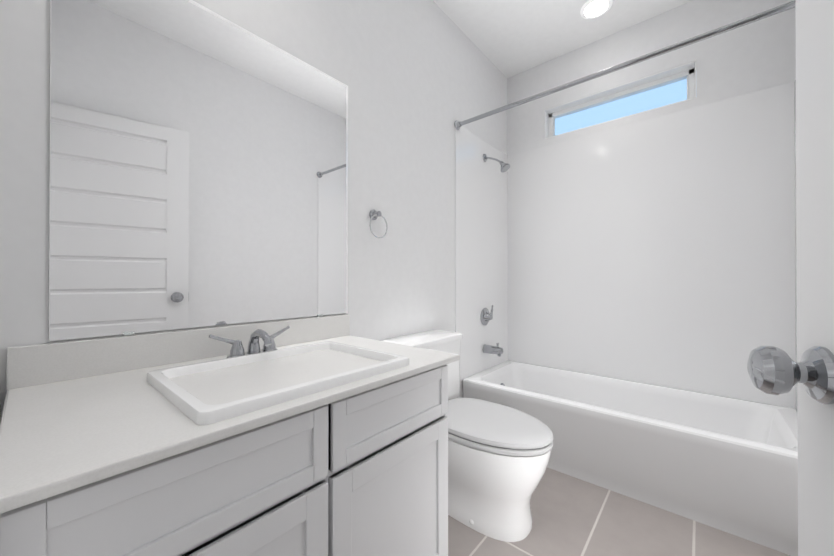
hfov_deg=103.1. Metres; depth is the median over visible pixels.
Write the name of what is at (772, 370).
door
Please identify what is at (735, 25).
shower rod
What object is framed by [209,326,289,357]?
faucet
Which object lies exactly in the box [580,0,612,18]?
recessed light
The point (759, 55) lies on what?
wall
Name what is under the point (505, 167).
shower head
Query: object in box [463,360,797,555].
bathtub
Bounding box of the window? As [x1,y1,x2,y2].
[545,61,695,138]
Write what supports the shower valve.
attached to the shower surround
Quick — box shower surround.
[455,80,796,410]
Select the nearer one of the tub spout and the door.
the door
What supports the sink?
in the bathroom vanity
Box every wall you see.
[0,0,506,421]
[507,0,795,155]
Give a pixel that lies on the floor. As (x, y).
(572, 516)
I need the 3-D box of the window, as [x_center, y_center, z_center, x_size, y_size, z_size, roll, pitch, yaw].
[1.385,-1.202,2.346,0.908,0.228,0.123,0,0,40]
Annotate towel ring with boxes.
[369,210,387,237]
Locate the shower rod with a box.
[455,0,794,129]
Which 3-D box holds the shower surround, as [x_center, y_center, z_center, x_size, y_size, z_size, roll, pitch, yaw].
[1.123,-0.166,1.965,1.620,1.735,0.785,0,0,40]
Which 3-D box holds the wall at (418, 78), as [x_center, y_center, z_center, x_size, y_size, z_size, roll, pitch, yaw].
[-0.147,-0.304,1.816,0.120,2.770,2.900,0,0,40]
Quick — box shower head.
[483,154,509,172]
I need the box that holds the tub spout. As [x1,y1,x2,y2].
[483,343,502,356]
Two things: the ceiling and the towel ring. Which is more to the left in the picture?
the towel ring
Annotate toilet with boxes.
[382,330,552,541]
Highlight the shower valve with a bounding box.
[480,305,492,324]
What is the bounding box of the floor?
[448,467,790,555]
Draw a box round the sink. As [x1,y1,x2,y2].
[147,341,408,424]
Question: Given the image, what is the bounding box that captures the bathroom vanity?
[0,314,459,555]
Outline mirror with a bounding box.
[49,0,347,341]
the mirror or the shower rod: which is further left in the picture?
the mirror
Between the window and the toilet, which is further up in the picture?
the window
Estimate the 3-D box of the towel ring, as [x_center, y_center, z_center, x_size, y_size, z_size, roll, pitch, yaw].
[-0.200,-0.265,1.625,0.046,0.145,0.118,0,0,40]
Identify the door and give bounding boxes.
[747,0,833,555]
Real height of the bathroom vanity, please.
0.915 m
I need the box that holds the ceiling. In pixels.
[433,0,692,77]

